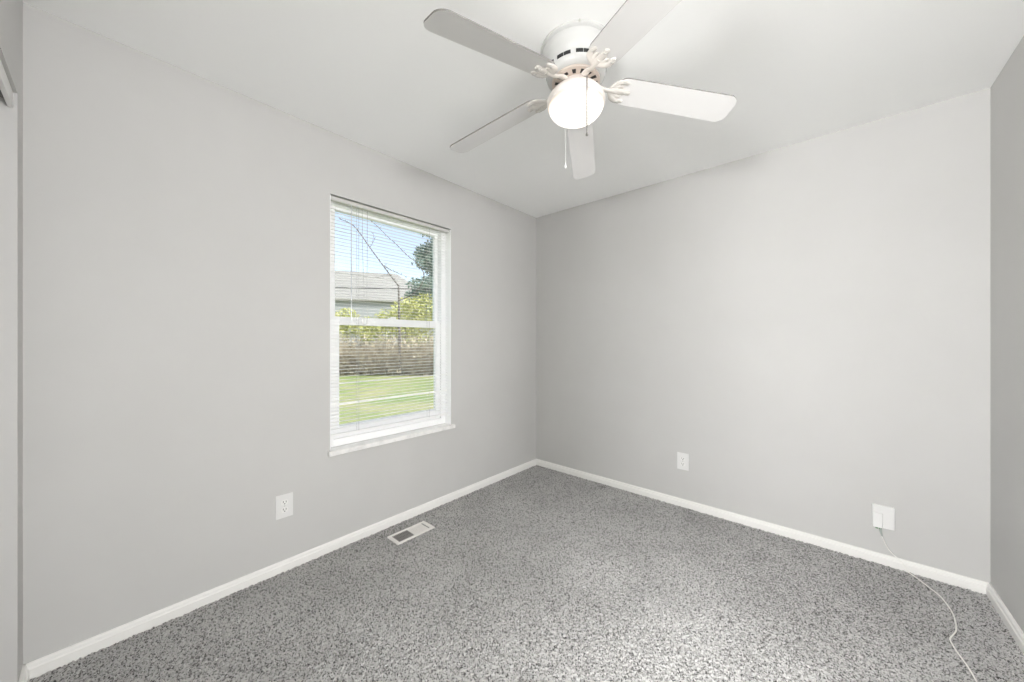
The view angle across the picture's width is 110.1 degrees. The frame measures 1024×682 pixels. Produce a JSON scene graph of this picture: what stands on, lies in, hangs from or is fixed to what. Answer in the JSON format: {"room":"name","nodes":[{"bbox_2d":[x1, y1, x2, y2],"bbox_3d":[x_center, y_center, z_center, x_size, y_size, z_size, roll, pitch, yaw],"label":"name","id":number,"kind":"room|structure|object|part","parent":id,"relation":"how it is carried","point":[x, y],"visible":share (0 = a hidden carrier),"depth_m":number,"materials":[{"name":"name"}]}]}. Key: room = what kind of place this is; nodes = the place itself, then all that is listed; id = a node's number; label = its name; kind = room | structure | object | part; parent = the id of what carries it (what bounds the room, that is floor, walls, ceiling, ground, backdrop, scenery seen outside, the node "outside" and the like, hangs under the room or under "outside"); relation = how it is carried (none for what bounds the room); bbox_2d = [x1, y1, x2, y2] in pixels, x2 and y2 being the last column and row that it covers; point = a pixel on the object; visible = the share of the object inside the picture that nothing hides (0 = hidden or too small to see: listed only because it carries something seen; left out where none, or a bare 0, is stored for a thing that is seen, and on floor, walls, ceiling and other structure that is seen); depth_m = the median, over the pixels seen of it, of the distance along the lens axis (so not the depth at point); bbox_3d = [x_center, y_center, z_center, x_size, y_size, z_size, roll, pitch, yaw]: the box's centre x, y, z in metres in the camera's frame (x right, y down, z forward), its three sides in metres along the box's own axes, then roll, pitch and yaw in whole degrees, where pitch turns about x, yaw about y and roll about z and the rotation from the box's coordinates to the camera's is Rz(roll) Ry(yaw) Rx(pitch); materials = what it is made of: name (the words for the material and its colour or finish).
{"room":"empty bedroom","nodes":[
{"label":"empty bedroom","id":0,"kind":"room"},
{"bbox_2d":[0,0,22,681],"bbox_3d":[-0.766,0.005,0.329,2.745,2.440,0.120,0,0,41],"label":"wall","id":1,"kind":"structure","parent":0,"point":[11,11],"depth_m":1.20,"materials":[{"name":"paint"}]},
{"bbox_2d":[0,59,12,107],"bbox_3d":[-1.229,0.186,0.735,1.284,2.038,0.110,0,0,41],"label":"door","id":2,"kind":"structure","parent":1,"relation":"in","point":[6,91],"depth_m":1.13,"materials":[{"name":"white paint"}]},
{"bbox_2d":[18,664,29,681],"bbox_3d":[-1.706,1.193,1.252,0.114,0.064,0.016,0,0,41],"label":"baseboard","id":3,"kind":"structure","parent":1,"relation":"attached to","point":[25,672],"depth_m":1.26,"materials":[{"name":"white paint"}]},
{"bbox_2d":[23,2,535,664],"bbox_3d":[-0.810,0.105,2.456,0.140,2.640,3.247,0,0,41],"label":"wall","id":4,"kind":"structure","parent":0,"point":[176,221],"depth_m":1.62,"materials":[{"name":"paint"}]},
{"bbox_2d":[25,459,535,678],"bbox_3d":[-0.752,1.193,2.404,0.016,0.064,3.007,0,0,41],"label":"baseboard","id":5,"kind":"structure","parent":4,"relation":"attached to","point":[40,666],"depth_m":1.71,"materials":[{"name":"white paint"}]},
{"bbox_2d":[276,492,292,519],"bbox_3d":[-1.206,0.874,1.897,0.008,0.124,0.080,0,0,41],"label":"electrical outlet","id":6,"kind":"object","parent":4,"relation":"attached to","point":[284,503],"visible":1,"depth_m":1.89,"materials":[{"name":"white plastic"}]},
{"bbox_2d":[281,499,287,505],"bbox_3d":[-1.204,0.855,1.895,0.003,0.027,0.034,0,0,41],"label":"receptacle","id":7,"kind":"object","parent":6,"relation":"attached to","point":[284,502],"depth_m":1.89,"materials":[{"name":"white plastic"}]},
{"bbox_2d":[281,507,287,512],"bbox_3d":[-1.204,0.893,1.895,0.003,0.027,0.034,0,0,41],"label":"receptacle","id":8,"kind":"object","parent":6,"relation":"attached to","point":[283,509],"depth_m":1.89,"materials":[{"name":"white plastic"}]},
{"bbox_2d":[328,194,454,456],"bbox_3d":[-0.799,-0.095,2.447,0.164,1.520,0.925,0,0,41],"label":"window","id":9,"kind":"structure","parent":4,"relation":"in","point":[352,438],"depth_m":2.49,"materials":[{"name":"white plastic"}]},
{"bbox_3d":[-0.852,-0.464,2.487,0.028,0.727,0.797,0,0,41],"label":"sash","id":10,"kind":"part","parent":9,"relation":"part of","materials":[{"name":"white plastic"}]},
{"bbox_3d":[-0.829,0.221,2.467,0.028,0.742,0.797,0,0,41],"label":"sash","id":11,"kind":"part","parent":9,"relation":"part of","materials":[{"name":"white plastic"}]},
{"bbox_2d":[331,196,448,436],"bbox_3d":[-0.775,-0.141,2.408,0.041,1.408,0.862,0,0,41],"label":"window blind","id":12,"kind":"object","parent":9,"relation":"attached to","point":[333,199],"visible":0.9,"depth_m":2.33,"materials":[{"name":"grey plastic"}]},
{"bbox_3d":[-0.923,-0.480,2.221,0.004,0.690,0.014,0,0,41],"label":"lift cord","id":13,"kind":"part","parent":12,"relation":"part of","materials":[{"name":"white fabric"}]},
{"bbox_3d":[-0.906,-0.480,2.240,0.004,0.690,0.006,0,0,41],"label":"lift cord","id":14,"kind":"part","parent":12,"relation":"part of","materials":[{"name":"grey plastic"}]},
{"bbox_3d":[-0.780,0.556,2.412,0.023,0.014,0.856,0,0,41],"label":"rail","id":15,"kind":"part","parent":12,"relation":"part of","materials":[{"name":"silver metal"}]},
{"bbox_3d":[-0.770,0.651,2.422,0.088,0.028,0.925,0,0,41],"label":"sill","id":16,"kind":"part","parent":9,"relation":"part of","materials":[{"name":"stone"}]},
{"bbox_2d":[22,0,1023,217],"bbox_3d":[0.502,-1.295,0.378,4.860,0.160,4.620,0,0,41],"label":"ceiling","id":17,"kind":"structure","parent":0,"point":[368,73],"depth_m":1.58,"materials":[{"name":"white paint"}]},
{"bbox_2d":[424,0,736,178],"bbox_3d":[0.227,-0.986,1.501,1.274,0.458,1.274,0,0,41],"label":"ceiling fan","id":18,"kind":"object","parent":17,"relation":"hanging from","point":[574,58],"visible":1,"depth_m":1.41,"materials":[{"name":"white metal"}]},
{"bbox_3d":[-0.055,-1.015,1.236,0.507,0.091,0.128,-1,1,-39],"label":"blade","id":19,"kind":"part","parent":18,"relation":"part of","materials":[{"name":"white wood"}]},
{"bbox_3d":[-0.085,-1.022,1.725,0.507,0.091,0.128,0,0,33],"label":"blade","id":20,"kind":"part","parent":18,"relation":"part of","materials":[{"name":"white wood"}]},
{"bbox_3d":[0.142,-1.055,1.580,0.166,0.040,0.111,0,0,33],"label":"blade arm","id":21,"kind":"part","parent":18,"relation":"part of","materials":[{"name":"white metal"}]},
{"bbox_3d":[0.153,-1.052,1.407,0.166,0.040,0.111,-1,1,-39],"label":"blade arm","id":22,"kind":"part","parent":18,"relation":"part of","materials":[{"name":"white metal"}]},
{"bbox_3d":[0.234,-0.901,1.569,0.001,0.247,0.001,0,0,41],"label":"pull chain","id":23,"kind":"part","parent":18,"relation":"part of","materials":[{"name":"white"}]},
{"bbox_3d":[0.267,-0.951,1.498,0.229,0.066,0.229,0,0,41],"label":"lamp shade","id":24,"kind":"part","parent":18,"relation":"part of","materials":[{"name":"white glass"}]},
{"bbox_3d":[0.371,-1.018,1.901,0.128,0.091,0.507,0,-1,15],"label":"blade","id":25,"kind":"part","parent":18,"relation":"part of","materials":[{"name":"white wood"}]},
{"bbox_3d":[0.287,-0.906,1.370,0.006,0.210,0.005,0,0,41],"label":"pull chain","id":26,"kind":"part","parent":18,"relation":"part of","materials":[{"name":"grey metal"}]},
{"bbox_3d":[0.317,-1.055,1.358,0.111,0.040,0.166,0,0,-20],"label":"blade arm","id":27,"kind":"part","parent":18,"relation":"part of","materials":[{"name":"white metal"}]},
{"bbox_3d":[0.415,-1.055,1.506,0.166,0.040,0.111,0,0,-3],"label":"blade arm","id":28,"kind":"part","parent":18,"relation":"part of","materials":[{"name":"white metal"}]},
{"bbox_3d":[0.409,-1.022,1.105,0.128,0.091,0.507,0,0,-20],"label":"blade","id":29,"kind":"part","parent":18,"relation":"part of","materials":[{"name":"white wood"}]},
{"bbox_3d":[0.684,-1.022,1.521,0.507,0.091,0.128,0,0,-3],"label":"blade","id":30,"kind":"part","parent":18,"relation":"part of","materials":[{"name":"white wood"}]},
{"bbox_2d":[536,88,990,582],"bbox_3d":[1.306,0.105,2.671,2.745,2.640,0.120,0,0,41],"label":"wall","id":31,"kind":"structure","parent":0,"point":[808,322],"depth_m":2.20,"materials":[{"name":"paint"}]},
{"bbox_2d":[677,452,688,470],"bbox_3d":[1.256,0.884,2.630,0.080,0.124,0.008,0,0,41],"label":"electrical outlet","id":32,"kind":"object","parent":31,"relation":"attached to","point":[682,458],"visible":1,"depth_m":2.63,"materials":[{"name":"white plastic"}]},
{"bbox_2d":[536,459,990,593],"bbox_3d":[1.261,1.193,2.620,2.745,0.064,0.016,0,0,41],"label":"baseboard","id":33,"kind":"structure","parent":31,"relation":"attached to","point":[975,585],"depth_m":2.19,"materials":[{"name":"white paint"}]},
{"bbox_2d":[872,503,894,530],"bbox_3d":[2.014,0.957,1.941,0.086,0.124,0.036,0,0,41],"label":"outlet","id":34,"kind":"object","parent":31,"relation":"attached to","point":[883,516],"visible":1,"depth_m":1.94,"materials":[{"name":"white plastic"}]},
{"bbox_2d":[991,36,1023,631],"bbox_3d":[0.888,0.005,0.037,0.120,2.440,4.620,0,0,41],"label":"wall","id":35,"kind":"structure","parent":0,"point":[1007,91],"depth_m":1.56,"materials":[{"name":"paint"}]},
{"bbox_2d":[986,583,1023,654],"bbox_3d":[1.848,1.193,1.224,0.016,0.064,1.330,0,0,41],"label":"baseboard","id":36,"kind":"structure","parent":35,"relation":"attached to","point":[1007,618],"depth_m":1.53,"materials":[{"name":"white paint"}]},
{"bbox_3d":[0.503,1.325,0.378,4.860,0.200,4.620,0,0,41],"label":"floor","id":37,"kind":"structure","parent":0,"visible":0},
{"bbox_2d":[387,521,434,544],"bbox_3d":[-0.637,1.293,2.270,0.125,0.168,0.268,0,0,41],"label":"floor vent","id":38,"kind":"object","parent":37,"relation":"in","point":[402,536],"visible":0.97,"depth_m":2.26,"materials":[{"name":"white metal"}]},
{"bbox_2d":[29,465,1023,681],"bbox_3d":[0.270,1.218,1.500,2.747,0.014,3.009,0,0,41],"label":"carpet","id":39,"kind":"object","parent":37,"relation":"on","point":[537,573],"visible":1,"depth_m":1.59,"materials":[{"name":"grey carpet"}]},
{"bbox_2d":[879,528,976,681],"bbox_3d":[1.740,1.113,1.339,0.157,0.200,1.314,0,0,29],"label":"cable","id":40,"kind":"object","parent":39,"relation":"on","point":[880,530],"visible":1,"depth_m":1.60,"materials":[{"name":"white plastic"}]},
{"label":"outside","id":41,"kind":"structure","parent":0,"visible":0},
{"bbox_2d":[339,373,433,423],"bbox_3d":[-26.891,1.825,40.889,89.860,0.300,120.000,0,0,41],"label":"ground","id":42,"kind":"structure","parent":41,"point":[401,382],"depth_m":11.00,"materials":[{"name":"green plant"}]},
{"bbox_2d":[335,308,377,342],"bbox_3d":[-9.755,-0.197,20.723,4.093,3.800,1.725,0,0,-28],"label":"shrub","id":43,"kind":"object","parent":42,"relation":"on","point":[341,327],"visible":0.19,"depth_m":20.70,"materials":[{"name":"green plant"}]},
{"bbox_2d":[339,218,424,375],"bbox_3d":[-6.226,-2.098,17.170,4.072,7.652,0.570,0,0,-7],"label":"bare tree","id":44,"kind":"object","parent":42,"relation":"on","point":[399,337],"visible":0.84,"depth_m":17.32,"materials":[{"name":"grey plant"}]},
{"bbox_2d":[335,270,433,344],"bbox_3d":[-18.095,-2.500,33.379,21.212,8.350,9.000,0,0,-20],"label":"neighbor house","id":45,"kind":"structure","parent":42,"relation":"on","point":[371,303],"depth_m":31.78,"materials":[{"name":"grey"}]},
{"bbox_2d":[339,332,433,375],"bbox_3d":[-6.576,0.601,18.218,11.430,2.406,5.927,0,0,5],"label":"fence","id":46,"kind":"object","parent":42,"relation":"on","point":[391,350],"visible":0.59,"depth_m":17.42,"materials":[{"name":"grey wood"}]},
{"bbox_2d":[355,293,433,346],"bbox_3d":[-5.723,-0.577,20.984,6.446,4.555,2.006,0,0,-21],"label":"shrub","id":47,"kind":"object","parent":42,"relation":"on","point":[410,314],"visible":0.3,"depth_m":20.50,"materials":[{"name":"green plant"}]},
{"bbox_2d":[404,234,432,315],"bbox_3d":[-4.605,-3.568,23.023,5.180,10.587,4.760,0,0,41],"label":"evergreen tree","id":48,"kind":"object","parent":42,"relation":"on","point":[430,275],"visible":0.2,"depth_m":22.60,"materials":[{"name":"green plant"}]},
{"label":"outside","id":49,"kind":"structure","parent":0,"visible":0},
{"bbox_2d":[335,287,432,289],"bbox_3d":[-7.300,-2.845,19.250,10.038,0.145,0.052,0,0,-3],"label":"utility wire","id":50,"kind":"object","parent":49,"point":[335,287],"visible":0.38,"depth_m":19.24,"materials":[{"name":"grey"}]}
]}

